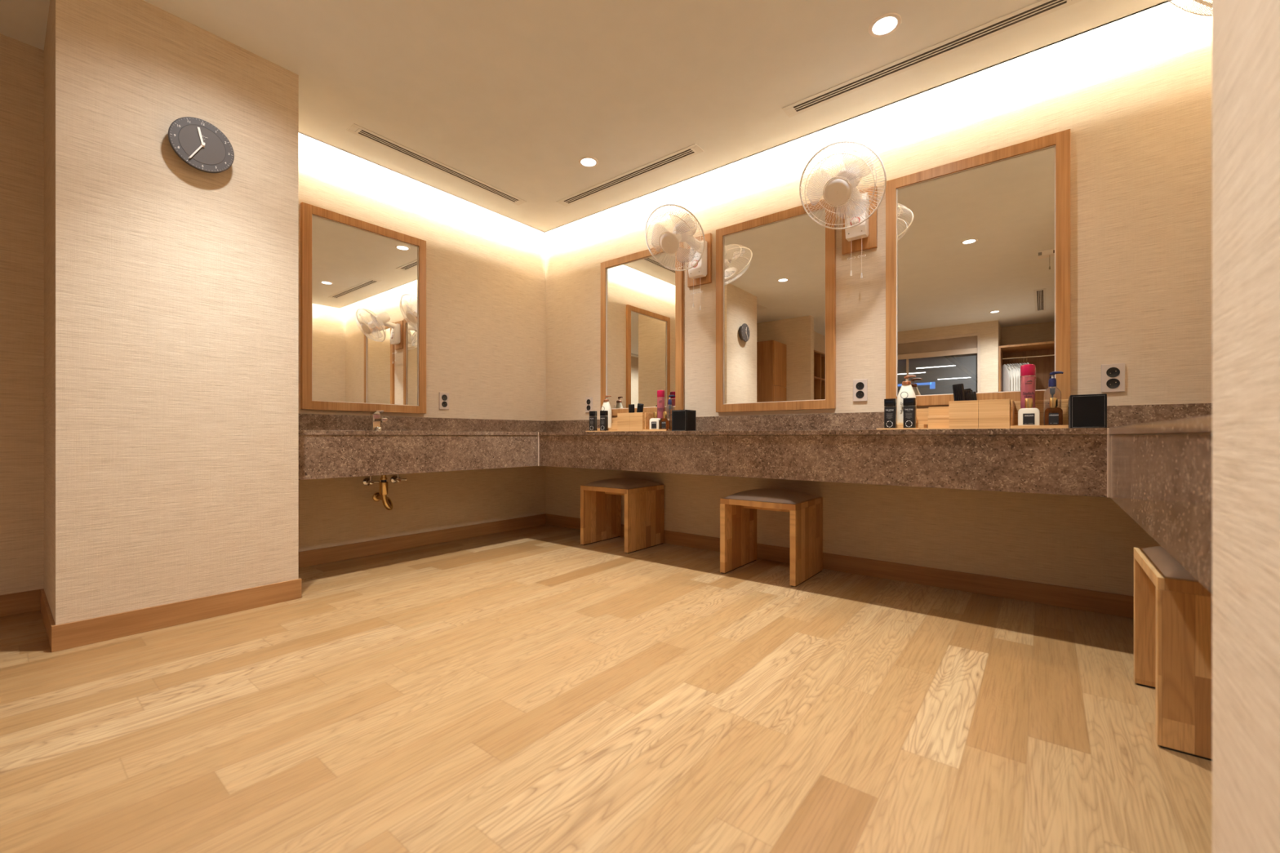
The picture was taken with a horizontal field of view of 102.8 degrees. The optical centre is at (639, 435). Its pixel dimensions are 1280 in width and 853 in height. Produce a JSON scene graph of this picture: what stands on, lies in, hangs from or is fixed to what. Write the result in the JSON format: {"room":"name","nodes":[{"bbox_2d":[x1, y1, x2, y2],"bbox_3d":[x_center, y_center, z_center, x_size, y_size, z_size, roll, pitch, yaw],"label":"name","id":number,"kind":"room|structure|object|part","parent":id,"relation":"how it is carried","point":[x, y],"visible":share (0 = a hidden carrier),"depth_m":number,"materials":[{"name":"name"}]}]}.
{"room":"changing room","nodes":[
{"label":"changing room","id":0,"kind":"room"},
{"bbox_2d":[0,34,44,595],"bbox_3d":[-3.082,-0.580,1.745,0.115,2.680,1.360,0,0,38],"label":"wall","id":1,"kind":"structure","parent":0,"point":[21,64],"depth_m":2.19,"materials":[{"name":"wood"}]},
{"bbox_2d":[0,589,39,617],"bbox_3d":[-3.036,0.715,1.702,0.010,0.091,1.350,0,0,38],"label":"baseboard","id":2,"kind":"structure","parent":1,"relation":"attached to","point":[20,602],"depth_m":2.18,"materials":[{"name":"brown wood"}]},
{"bbox_2d":[44,0,298,625],"bbox_3d":[-2.107,-0.580,2.319,0.700,2.680,0.750,0,0,38],"label":"wall partition","id":3,"kind":"structure","parent":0,"point":[171,286],"depth_m":2.04,"materials":[{"name":"paint"}]},
{"bbox_2d":[40,577,301,652],"bbox_3d":[-2.104,0.715,2.316,0.710,0.091,0.770,0,0,38],"label":"baseboard","id":4,"kind":"structure","parent":3,"relation":"attached to","point":[93,630],"depth_m":2.03,"materials":[{"name":"brown wood"}]},
{"bbox_2d":[168,116,234,173],"bbox_3d":[-1.798,-1.186,2.097,0.060,0.208,0.208,0,0,38],"label":"wall clock","id":5,"kind":"object","parent":3,"relation":"attached to","point":[198,143],"visible":1,"depth_m":2.08,"materials":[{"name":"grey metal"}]},
{"bbox_2d":[298,133,546,551],"bbox_3d":[-1.502,-0.580,3.639,0.120,2.680,2.070,0,0,38],"label":"wall","id":6,"kind":"structure","parent":0,"point":[486,269],"depth_m":3.70,"materials":[{"name":"paint"}]},
{"bbox_2d":[300,202,426,413],"bbox_3d":[-1.720,-0.750,3.244,0.028,1.192,0.752,0,0,38],"label":"wall mirror","id":7,"kind":"object","parent":6,"relation":"attached to","point":[363,284],"visible":1,"depth_m":3.20,"materials":[{"name":"brown wood"}]},
{"bbox_2d":[362,475,379,485],"bbox_3d":[-1.700,0.284,3.236,0.068,0.063,0.077,0,0,38],"label":"angle valve","id":8,"kind":"object","parent":6,"relation":"attached to","point":[366,481],"visible":1,"depth_m":3.23,"materials":[{"name":"silver metal"}]},
{"bbox_2d":[390,474,406,483],"bbox_3d":[-1.592,0.281,3.372,0.068,0.063,0.077,0,0,38],"label":"angle valve","id":9,"kind":"object","parent":6,"relation":"attached to","point":[393,479],"visible":0.96,"depth_m":3.37,"materials":[{"name":"silver metal"}]},
{"bbox_2d":[298,413,545,431],"bbox_3d":[-1.448,-0.078,3.595,0.020,0.100,2.070,0,0,38],"label":"backsplash","id":10,"kind":"structure","parent":6,"relation":"attached to","point":[306,421],"depth_m":3.49,"materials":[{"name":"brown stone"}]},
{"bbox_2d":[298,513,545,568],"bbox_3d":[-1.454,0.715,3.594,0.010,0.091,2.060,0,0,38],"label":"baseboard","id":11,"kind":"structure","parent":6,"relation":"attached to","point":[330,554],"depth_m":3.46,"materials":[{"name":"brown wood"}]},
{"bbox_2d":[439,392,448,409],"bbox_3d":[-1.401,-0.250,3.661,0.011,0.120,0.074,0,0,38],"label":"wall outlet","id":12,"kind":"object","parent":6,"relation":"attached to","point":[443,397],"visible":1,"depth_m":3.66,"materials":[{"name":"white plastic"}]},
{"bbox_2d":[441,395,447,400],"bbox_3d":[-1.398,-0.274,3.658,0.002,0.044,0.044,0,0,38],"label":"socket","id":13,"kind":"object","parent":12,"relation":"attached to","point":[444,397],"depth_m":3.66,"materials":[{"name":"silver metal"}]},
{"bbox_2d":[441,401,447,407],"bbox_3d":[-1.398,-0.227,3.658,0.002,0.044,0.044,0,0,38],"label":"socket","id":14,"kind":"object","parent":12,"relation":"attached to","point":[444,404],"depth_m":3.66,"materials":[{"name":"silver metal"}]},
{"bbox_2d":[0,0,1173,232],"bbox_3d":[-1.352,-1.800,0.438,4.290,0.220,6.900,0,0,38],"label":"ceiling","id":15,"kind":"structure","parent":0,"point":[508,95],"depth_m":2.35,"materials":[{"name":"paint"}]},
{"bbox_2d":[346,123,526,205],"bbox_3d":[-1.219,-1.688,3.255,0.098,0.004,1.175,0,0,38],"label":"ceiling vent","id":16,"kind":"object","parent":15,"relation":"in","point":[361,131],"visible":1,"depth_m":3.16,"materials":[{"name":"metal"}]},
{"bbox_2d":[577,156,598,167],"bbox_3d":[-0.318,-1.687,3.153,0.124,0.006,0.124,0,0,38],"label":"recessed light","id":17,"kind":"object","parent":15,"relation":"in","point":[586,162],"visible":1,"depth_m":3.15,"materials":[{"name":"white glass"}]},
{"bbox_2d":[555,143,703,206],"bbox_3d":[-0.112,-1.688,3.360,1.180,0.004,0.098,0,0,38],"label":"ceiling vent","id":18,"kind":"object","parent":15,"relation":"in","point":[694,149],"visible":1,"depth_m":3.30,"materials":[{"name":"metal"}]},
{"bbox_2d":[868,12,902,37],"bbox_3d":[1.007,-1.687,2.103,0.124,0.006,0.124,0,0,38],"label":"recessed light","id":19,"kind":"object","parent":15,"relation":"in","point":[885,24],"visible":1,"depth_m":2.10,"materials":[{"name":"white"}]},
{"bbox_2d":[782,0,1082,117],"bbox_3d":[1.224,-1.688,2.308,1.180,0.004,0.098,0,0,38],"label":"ceiling vent","id":20,"kind":"object","parent":15,"relation":"in","point":[1041,8],"visible":1,"depth_m":2.25,"materials":[{"name":"metal"}]},
{"bbox_2d":[0,524,1212,852],"bbox_3d":[-1.302,0.785,0.494,4.500,0.050,7.050,0,0,38],"label":"floor","id":21,"kind":"structure","parent":0,"point":[536,689],"depth_m":1.36,"materials":[{"name":"brown wood"}]},
{"bbox_2d":[580,478,664,553],"bbox_3d":[-0.123,0.531,3.588,0.430,0.458,0.402,0,0,38],"label":"stool","id":22,"kind":"object","parent":21,"relation":"on","point":[601,500],"visible":1,"depth_m":3.54,"materials":[{"name":"brown wood"}]},
{"bbox_3d":[-0.279,0.565,3.712,0.030,0.380,0.402,0,0,38],"label":"panel","id":23,"kind":"part","parent":22,"relation":"part of","materials":[{"name":"brown wood"}]},
{"bbox_3d":[-0.101,0.398,3.614,0.370,0.045,0.028,0,0,38],"label":"cross rail","id":24,"kind":"part","parent":22,"relation":"part of","materials":[{"name":"brown wood"}]},
{"bbox_3d":[0.034,0.565,3.463,0.030,0.380,0.402,0,0,38],"label":"panel","id":25,"kind":"part","parent":22,"relation":"part of","materials":[{"name":"brown wood"}]},
{"bbox_2d":[720,488,822,586],"bbox_3d":[0.736,0.531,2.855,0.430,0.458,0.402,0,0,38],"label":"stool","id":26,"kind":"object","parent":21,"relation":"on","point":[738,511],"visible":1,"depth_m":2.80,"materials":[{"name":"brown wood"}]},
{"bbox_3d":[0.579,0.565,2.979,0.030,0.380,0.402,0,0,38],"label":"panel","id":27,"kind":"part","parent":26,"relation":"part of","materials":[{"name":"brown wood"}]},
{"bbox_3d":[0.757,0.398,2.882,0.370,0.045,0.028,0,0,38],"label":"cross rail","id":28,"kind":"part","parent":26,"relation":"part of","materials":[{"name":"brown wood"}]},
{"bbox_3d":[0.893,0.565,2.731,0.030,0.380,0.402,0,0,38],"label":"panel","id":29,"kind":"part","parent":26,"relation":"part of","materials":[{"name":"brown wood"}]},
{"bbox_2d":[1133,546,1212,760],"bbox_3d":[1.555,0.531,1.293,0.402,0.458,0.430,0,0,38],"label":"stool","id":30,"kind":"object","parent":21,"relation":"on","point":[1173,611],"visible":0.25,"depth_m":1.23,"materials":[{"name":"brown wood"}]},
{"bbox_3d":[1.679,0.565,1.450,0.402,0.380,0.030,0,0,38],"label":"panel","id":31,"kind":"part","parent":30,"relation":"part of","materials":[{"name":"brown wood"}]},
{"bbox_3d":[1.431,0.565,1.136,0.402,0.380,0.030,0,0,38],"label":"panel","id":32,"kind":"part","parent":30,"relation":"part of","materials":[{"name":"brown wood"}]},
{"bbox_2d":[546,0,1212,595],"bbox_3d":[0.828,-0.580,3.190,4.330,2.680,0.120,0,0,38],"label":"wall","id":33,"kind":"structure","parent":0,"point":[1133,94],"depth_m":2.41,"materials":[{"name":"paint"}]},
{"bbox_2d":[585,397,592,412],"bbox_3d":[-0.408,-0.248,4.085,0.074,0.120,0.011,0,0,38],"label":"wall outlet","id":34,"kind":"object","parent":33,"relation":"attached to","point":[588,401],"visible":0.98,"depth_m":4.08,"materials":[{"name":"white plastic"}]},
{"bbox_2d":[600,242,683,416],"bbox_3d":[-0.003,-0.750,3.753,0.754,1.192,0.028,0,0,38],"label":"wall mirror","id":35,"kind":"object","parent":33,"relation":"attached to","point":[642,299],"visible":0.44,"depth_m":3.73,"materials":[{"name":"brown wood"}]},
{"bbox_2d":[644,204,706,310],"bbox_3d":[0.277,-1.115,3.203,0.456,0.574,0.385,0,0,-24],"label":"wall fan","id":36,"kind":"object","parent":33,"relation":"attached to","point":[684,230],"visible":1,"depth_m":3.19,"materials":[{"name":"white plastic"}]},
{"bbox_2d":[644,205,703,271],"bbox_3d":[0.195,-1.201,3.153,0.407,0.407,0.073,0,38,38],"label":"grille","id":37,"kind":"object","parent":36,"relation":"attached to","point":[669,242],"depth_m":3.12,"materials":[{"name":"white plastic"}]},
{"bbox_2d":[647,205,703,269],"bbox_3d":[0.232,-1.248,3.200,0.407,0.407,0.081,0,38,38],"label":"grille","id":38,"kind":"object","parent":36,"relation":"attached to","point":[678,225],"depth_m":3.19,"materials":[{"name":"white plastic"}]},
{"bbox_2d":[687,233,711,287],"bbox_3d":[0.400,-1.177,3.439,0.180,0.325,0.020,0,0,38],"label":"board","id":39,"kind":"object","parent":33,"relation":"attached to","point":[707,279],"visible":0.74,"depth_m":3.39,"materials":[{"name":"brown wood"}]},
{"bbox_2d":[298,403,1212,594],"bbox_3d":[0.148,0.043,2.331,4.090,0.343,2.070,0,0,38],"label":"countertop","id":40,"kind":"structure","parent":33,"relation":"attached to","point":[1154,462],"depth_m":2.34,"materials":[{"name":"brown stone"}]},
{"bbox_2d":[369,410,386,431],"bbox_3d":[-1.578,-0.090,3.090,0.147,0.125,0.044,0,0,38],"label":"tap","id":41,"kind":"object","parent":40,"relation":"on","point":[375,420],"visible":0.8,"depth_m":3.10,"materials":[{"name":"silver metal"}]},
{"bbox_3d":[-1.599,-0.143,3.107,0.092,0.019,0.042,0,0,38],"label":"lever","id":42,"kind":"part","parent":41,"relation":"part of","materials":[{"name":"silver metal"}]},
{"bbox_3d":[-1.563,-0.093,3.078,0.110,0.026,0.034,0,0,38],"label":"spout","id":43,"kind":"part","parent":41,"relation":"part of","materials":[{"name":"silver metal"}]},
{"bbox_2d":[373,475,392,510],"bbox_3d":[-1.607,0.227,3.205,0.085,0.463,0.271,0,0,-37],"label":"trap","id":44,"kind":"object","parent":40,"relation":"attached to","point":[382,495],"visible":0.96,"depth_m":3.10,"materials":[{"name":"gold metal"}]},
{"bbox_2d":[379,481,387,494],"bbox_3d":[-1.556,0.317,3.104,0.048,0.078,0.048,0,0,38],"label":"drain pipe","id":45,"kind":"object","parent":44,"relation":"on","point":[383,485],"depth_m":3.08,"materials":[{"name":"gold metal"}]},
{"bbox_3d":[-1.212,0.106,3.061,0.020,0.218,1.524,0,0,38],"label":"panel","id":46,"kind":"part","parent":40,"relation":"part of","materials":[{"name":"brown stone"}]},
{"bbox_2d":[586,412,671,431],"bbox_3d":[-0.057,-0.095,3.662,0.740,0.132,0.188,0,0,38],"label":"organizer","id":47,"kind":"object","parent":40,"relation":"on","point":[637,421],"visible":0.46,"depth_m":3.54,"materials":[{"name":"beige wood"}]},
{"bbox_2d":[589,411,596,431],"bbox_3d":[-0.349,-0.110,3.804,0.052,0.147,0.039,0,0,30],"label":"bottle","id":48,"kind":"object","parent":47,"relation":"in","point":[593,415],"visible":0.97,"depth_m":3.79,"materials":[{"name":"plastic"}]},
{"bbox_2d":[600,410,608,431],"bbox_3d":[-0.263,-0.110,3.737,0.052,0.147,0.039,0,0,30],"label":"bottle","id":49,"kind":"object","parent":47,"relation":"in","point":[603,419],"visible":1,"depth_m":3.72,"materials":[{"name":"plastic"}]},
{"bbox_2d":[600,395,611,428],"bbox_3d":[-0.263,-0.181,3.852,0.090,0.248,0.083,0,0,-34],"label":"lotion bottle","id":50,"kind":"object","parent":47,"relation":"on","point":[606,406],"visible":0.59,"depth_m":3.83,"materials":[{"name":"beige plastic"}]},
{"bbox_3d":[-0.172,-0.086,3.845,0.291,0.114,0.044,0,0,38],"label":"panel","id":51,"kind":"part","parent":47,"relation":"part of","materials":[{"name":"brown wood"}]},
{"bbox_2d":[628,404,634,413],"bbox_3d":[-0.059,-0.131,3.598,0.044,0.184,0.017,-1,-1,27],"label":"comb","id":52,"kind":"object","parent":47,"relation":"in","point":[631,407],"visible":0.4,"depth_m":3.59,"materials":[{"name":"black plastic"}]},
{"bbox_2d":[637,404,642,412],"bbox_3d":[-0.007,-0.130,3.563,0.017,0.178,0.064,0,0,-34],"label":"comb","id":53,"kind":"object","parent":47,"relation":"in","point":[639,406],"visible":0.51,"depth_m":3.54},
{"bbox_3d":[0.161,-0.095,3.502,0.199,0.132,0.169,0,0,38],"label":"panel","id":54,"kind":"part","parent":47,"relation":"part of","materials":[{"name":"brown wood"}]},
{"bbox_2d":[649,412,660,429],"bbox_3d":[0.103,-0.099,3.459,0.076,0.126,0.037,0,0,33],"label":"flask","id":55,"kind":"object","parent":47,"relation":"on","point":[655,422],"visible":0.88,"depth_m":3.44,"materials":[{"name":"beige plastic"}]},
{"bbox_2d":[642,429,671,431],"bbox_3d":[0.152,-0.036,3.493,0.195,0.016,0.182,0,0,38],"label":"tray","id":56,"kind":"object","parent":47,"relation":"on","point":[642,429],"depth_m":3.41,"materials":[{"name":"brown wood"}]},
{"bbox_2d":[657,390,664,418],"bbox_3d":[0.144,-0.176,3.536,0.054,0.280,0.055,0,0,16],"label":"spray can","id":57,"kind":"object","parent":47,"relation":"on","point":[660,393],"visible":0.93,"depth_m":3.51,"materials":[{"name":"pink metal"}]},
{"bbox_2d":[660,411,670,430],"bbox_3d":[0.167,-0.099,3.414,0.060,0.126,0.037,0,0,33],"label":"flask","id":58,"kind":"object","parent":47,"relation":"on","point":[664,422],"visible":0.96,"depth_m":3.40,"materials":[{"name":"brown glass"}]},
{"bbox_2d":[665,395,675,430],"bbox_3d":[0.203,-0.158,3.482,0.060,0.243,0.060,0,0,28],"label":"pump bottle","id":59,"kind":"object","parent":47,"relation":"on","point":[669,407],"visible":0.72,"depth_m":3.46,"materials":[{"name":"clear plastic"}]},
{"bbox_3d":[-0.122,0.106,3.195,1.515,0.218,0.020,0,0,38],"label":"panel","id":60,"kind":"part","parent":40,"relation":"part of","materials":[{"name":"brown stone"}]},
{"bbox_2d":[671,409,696,431],"bbox_3d":[0.286,-0.098,3.335,0.113,0.139,0.121,0,0,38],"label":"box","id":61,"kind":"object","parent":40,"relation":"on","point":[682,420],"visible":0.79,"depth_m":3.29,"materials":[{"name":"black plastic"}]},
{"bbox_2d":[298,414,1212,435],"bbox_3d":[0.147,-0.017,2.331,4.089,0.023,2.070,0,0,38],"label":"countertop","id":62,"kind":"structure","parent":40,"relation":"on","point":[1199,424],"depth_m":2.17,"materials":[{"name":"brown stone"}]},
{"bbox_2d":[884,398,896,428],"bbox_3d":[1.244,-0.110,2.542,0.052,0.147,0.039,0,0,38],"label":"bottle","id":63,"kind":"object","parent":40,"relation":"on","point":[890,405],"visible":0.99,"depth_m":2.53,"materials":[{"name":"plastic"}]},
{"bbox_3d":[1.058,0.106,2.260,1.492,0.218,0.020,0,0,38],"label":"panel","id":64,"kind":"part","parent":40,"relation":"part of","materials":[{"name":"brown stone"}]},
{"bbox_2d":[876,399,1068,429],"bbox_3d":[1.533,-0.095,2.403,0.740,0.132,0.188,0,0,38],"label":"organizer","id":65,"kind":"object","parent":40,"relation":"on","point":[996,413],"visible":0.52,"depth_m":2.31,"materials":[{"name":"beige wood"}]},
{"bbox_2d":[876,427,920,429],"bbox_3d":[1.315,-0.033,2.571,0.190,0.009,0.182,0,0,38],"label":"tray","id":66,"kind":"object","parent":65,"relation":"on","point":[896,428],"depth_m":2.49,"materials":[{"name":"brown wood"}]},
{"bbox_2d":[897,375,916,424],"bbox_3d":[1.338,-0.181,2.580,0.090,0.248,0.083,0,0,-23],"label":"lotion bottle","id":67,"kind":"object","parent":65,"relation":"on","point":[906,391],"visible":0.64,"depth_m":2.57,"materials":[{"name":"beige plastic"}]},
{"bbox_2d":[902,397,915,427],"bbox_3d":[1.312,-0.110,2.489,0.052,0.147,0.039,0,0,38],"label":"bottle","id":68,"kind":"object","parent":65,"relation":"on","point":[909,408],"visible":0.97,"depth_m":2.47,"materials":[{"name":"plastic"}]},
{"bbox_2d":[896,424,928,428],"bbox_3d":[1.347,-0.046,2.589,0.176,0.022,0.106,0,0,38],"label":"tray","id":69,"kind":"object","parent":65,"relation":"on","point":[898,426],"depth_m":2.54,"materials":[{"name":"brown wood"}]},
{"bbox_3d":[1.418,-0.086,2.585,0.291,0.114,0.044,0,0,38],"label":"panel","id":70,"kind":"part","parent":65,"relation":"part of","materials":[{"name":"brown wood"}]},
{"bbox_2d":[920,427,949,429],"bbox_3d":[1.436,-0.033,2.471,0.117,0.009,0.152,0,0,38],"label":"tray","id":71,"kind":"object","parent":65,"relation":"on","point":[921,428],"depth_m":2.41,"materials":[{"name":"brown wood"}]},
{"bbox_2d":[952,383,965,400],"bbox_3d":[1.486,-0.143,2.373,0.063,0.202,0.017,0,0,33],"label":"comb","id":72,"kind":"object","parent":65,"relation":"in","point":[957,389],"visible":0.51,"depth_m":2.37,"materials":[{"name":"black plastic"}]},
{"bbox_2d":[964,389,972,399],"bbox_3d":[1.534,-0.127,2.388,0.054,0.178,0.017,0,0,10],"label":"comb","id":73,"kind":"object","parent":65,"relation":"in","point":[969,390],"visible":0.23,"depth_m":2.38,"materials":[{"name":"black plastic"}]},
{"bbox_2d":[964,391,977,400],"bbox_3d":[1.530,-0.122,2.352,0.017,0.164,0.063,0,0,-40],"label":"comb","id":74,"kind":"object","parent":65,"relation":"in","point":[971,396],"visible":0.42,"depth_m":2.35,"materials":[{"name":"black plastic"}]},
{"bbox_2d":[1020,364,1035,408],"bbox_3d":[1.725,-0.176,2.274,0.054,0.280,0.055,0,0,36],"label":"spray can","id":75,"kind":"object","parent":65,"relation":"on","point":[1027,371],"visible":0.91,"depth_m":2.25,"materials":[{"name":"pink metal"}]},
{"bbox_2d":[1017,398,1039,425],"bbox_3d":[1.680,-0.099,2.210,0.076,0.126,0.037,0,0,38],"label":"flask","id":76,"kind":"object","parent":65,"relation":"on","point":[1028,415],"visible":0.89,"depth_m":2.20,"materials":[{"name":"beige plastic"}]},
{"bbox_2d":[1009,425,1068,428],"bbox_3d":[1.741,-0.036,2.234,0.195,0.016,0.182,0,0,38],"label":"tray","id":77,"kind":"object","parent":65,"relation":"on","point":[1011,426],"depth_m":2.16,"materials":[{"name":"brown wood"}]},
{"bbox_3d":[1.751,-0.095,2.242,0.199,0.132,0.169,0,0,38],"label":"panel","id":78,"kind":"part","parent":65,"relation":"part of","materials":[{"name":"brown wood"}]},
{"bbox_2d":[1043,371,1063,425],"bbox_3d":[1.792,-0.158,2.221,0.060,0.243,0.060,0,0,-13],"label":"pump bottle","id":79,"kind":"object","parent":65,"relation":"on","point":[1052,391],"visible":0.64,"depth_m":2.21,"materials":[{"name":"clear plastic"}]},
{"bbox_2d":[1044,397,1062,425],"bbox_3d":[1.747,-0.099,2.160,0.060,0.126,0.037,0,0,38],"label":"flask","id":80,"kind":"object","parent":65,"relation":"on","point":[1053,415],"visible":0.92,"depth_m":2.15,"materials":[{"name":"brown glass"}]},
{"bbox_2d":[1068,393,1106,428],"bbox_3d":[1.840,-0.098,2.104,0.113,0.139,0.121,0,0,38],"label":"box","id":81,"kind":"object","parent":40,"relation":"on","point":[1085,411],"visible":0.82,"depth_m":2.06,"materials":[{"name":"black plastic"}]},
{"bbox_3d":[1.169,0.106,1.174,0.020,0.218,1.524,0,0,38],"label":"panel","id":82,"kind":"part","parent":40,"relation":"part of","materials":[{"name":"brown stone"}]},
{"bbox_2d":[715,199,835,412],"bbox_3d":[0.801,-0.750,3.116,0.760,1.192,0.028,0,0,38],"label":"wall mirror","id":83,"kind":"object","parent":33,"relation":"attached to","point":[775,273],"visible":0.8,"depth_m":3.09,"materials":[{"name":"brown wood"}]},
{"bbox_2d":[545,513,1133,618],"bbox_3d":[0.787,0.715,3.139,4.090,0.091,0.010,0,0,38],"label":"baseboard","id":84,"kind":"structure","parent":33,"relation":"attached to","point":[1114,604],"depth_m":2.55,"materials":[{"name":"brown wood"}]},
{"bbox_2d":[799,140,886,278],"bbox_3d":[1.067,-1.131,2.577,0.456,0.574,0.385,0,0,-24],"label":"wall fan","id":85,"kind":"object","parent":33,"relation":"attached to","point":[842,189],"visible":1,"depth_m":2.55,"materials":[{"name":"white plastic"}]},
{"bbox_2d":[800,142,884,227],"bbox_3d":[0.985,-1.217,2.527,0.407,0.407,0.073,0,38,38],"label":"grille","id":86,"kind":"object","parent":85,"relation":"attached to","point":[837,191],"depth_m":2.50,"materials":[{"name":"white plastic"}]},
{"bbox_2d":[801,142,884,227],"bbox_3d":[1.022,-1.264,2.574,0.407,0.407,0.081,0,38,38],"label":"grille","id":87,"kind":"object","parent":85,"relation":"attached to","point":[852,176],"depth_m":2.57,"materials":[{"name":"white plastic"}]},
{"bbox_3d":[1.148,-1.149,2.732,0.038,0.038,0.012,0,-7,38],"label":"dial knob","id":88,"kind":"part","parent":85,"relation":"part of","materials":[{"name":"white plastic"}]},
{"bbox_3d":[1.187,-0.973,2.739,0.042,0.199,0.010,0,0,38],"label":"pull cord","id":89,"kind":"part","parent":85,"relation":"part of","materials":[{"name":"white fabric"}]},
{"bbox_2d":[841,186,877,254],"bbox_3d":[1.202,-1.177,2.804,0.180,0.325,0.020,0,0,38],"label":"board","id":90,"kind":"object","parent":33,"relation":"attached to","point":[871,242],"visible":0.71,"depth_m":2.77,"materials":[{"name":"brown wood"}]},
{"bbox_2d":[853,378,867,401],"bbox_3d":[1.208,-0.250,2.805,0.074,0.120,0.011,0,0,38],"label":"wall outlet","id":91,"kind":"object","parent":33,"relation":"attached to","point":[860,386],"visible":1,"depth_m":2.80,"materials":[{"name":"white plastic"}]},
{"bbox_2d":[855,391,864,398],"bbox_3d":[1.206,-0.227,2.802,0.044,0.044,0.002,0,0,38],"label":"socket","id":92,"kind":"object","parent":91,"relation":"attached to","point":[859,394],"depth_m":2.80,"materials":[{"name":"black plastic"}]},
{"bbox_2d":[856,382,864,390],"bbox_3d":[1.206,-0.274,2.802,0.044,0.044,0.002,0,0,38],"label":"socket","id":93,"kind":"object","parent":91,"relation":"attached to","point":[860,385],"depth_m":2.80,"materials":[{"name":"black plastic"}]},
{"bbox_2d":[545,403,1212,431],"bbox_3d":[0.784,-0.078,3.135,4.050,0.100,0.020,0,0,38],"label":"backsplash","id":94,"kind":"structure","parent":33,"relation":"attached to","point":[1127,415],"depth_m":2.88,"materials":[{"name":"brown stone"}]},
{"bbox_2d":[885,128,1070,406],"bbox_3d":[1.601,-0.750,2.483,0.748,1.192,0.028,0,0,38],"label":"wall mirror","id":95,"kind":"object","parent":33,"relation":"attached to","point":[978,246],"visible":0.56,"depth_m":2.45,"materials":[{"name":"brown wood"}]},
{"bbox_2d":[1101,363,1124,392],"bbox_3d":[2.008,-0.246,2.171,0.074,0.120,0.011,0,0,38],"label":"wall outlet","id":96,"kind":"object","parent":33,"relation":"attached to","point":[1113,375],"visible":1,"depth_m":2.17,"materials":[{"name":"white plastic"}]},
{"bbox_2d":[1106,367,1119,377],"bbox_3d":[2.006,-0.270,2.168,0.044,0.044,0.002,0,0,38],"label":"socket","id":97,"kind":"object","parent":96,"relation":"attached to","point":[1110,371],"depth_m":2.17,"materials":[{"name":"black plastic"}]},
{"bbox_2d":[1106,378,1119,388],"bbox_3d":[2.006,-0.223,2.168,0.044,0.044,0.002,0,0,38],"label":"socket","id":98,"kind":"object","parent":96,"relation":"attached to","point":[1110,383],"depth_m":2.17,"materials":[{"name":"black plastic"}]},
{"bbox_2d":[1212,0,1279,852],"bbox_3d":[-0.564,-0.580,-1.506,0.680,2.680,4.830,0,0,38],"label":"wall","id":99,"kind":"structure","parent":0,"point":[1246,33],"depth_m":0.50,"materials":[{"name":"paint"}]},
{"bbox_3d":[1.798,-0.580,1.024,0.120,2.680,2.070,0,0,38],"label":"wall","id":100,"kind":"structure","parent":0,"visible":0},
{"bbox_2d":[1167,0,1212,16],"bbox_3d":[1.731,-1.301,1.438,0.455,0.574,0.412,0,0,38],"label":"wall fan","id":101,"kind":"object","parent":100,"relation":"attached to","point":[1204,2],"visible":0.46,"depth_m":1.59,"materials":[{"name":"white plastic"}]}
]}

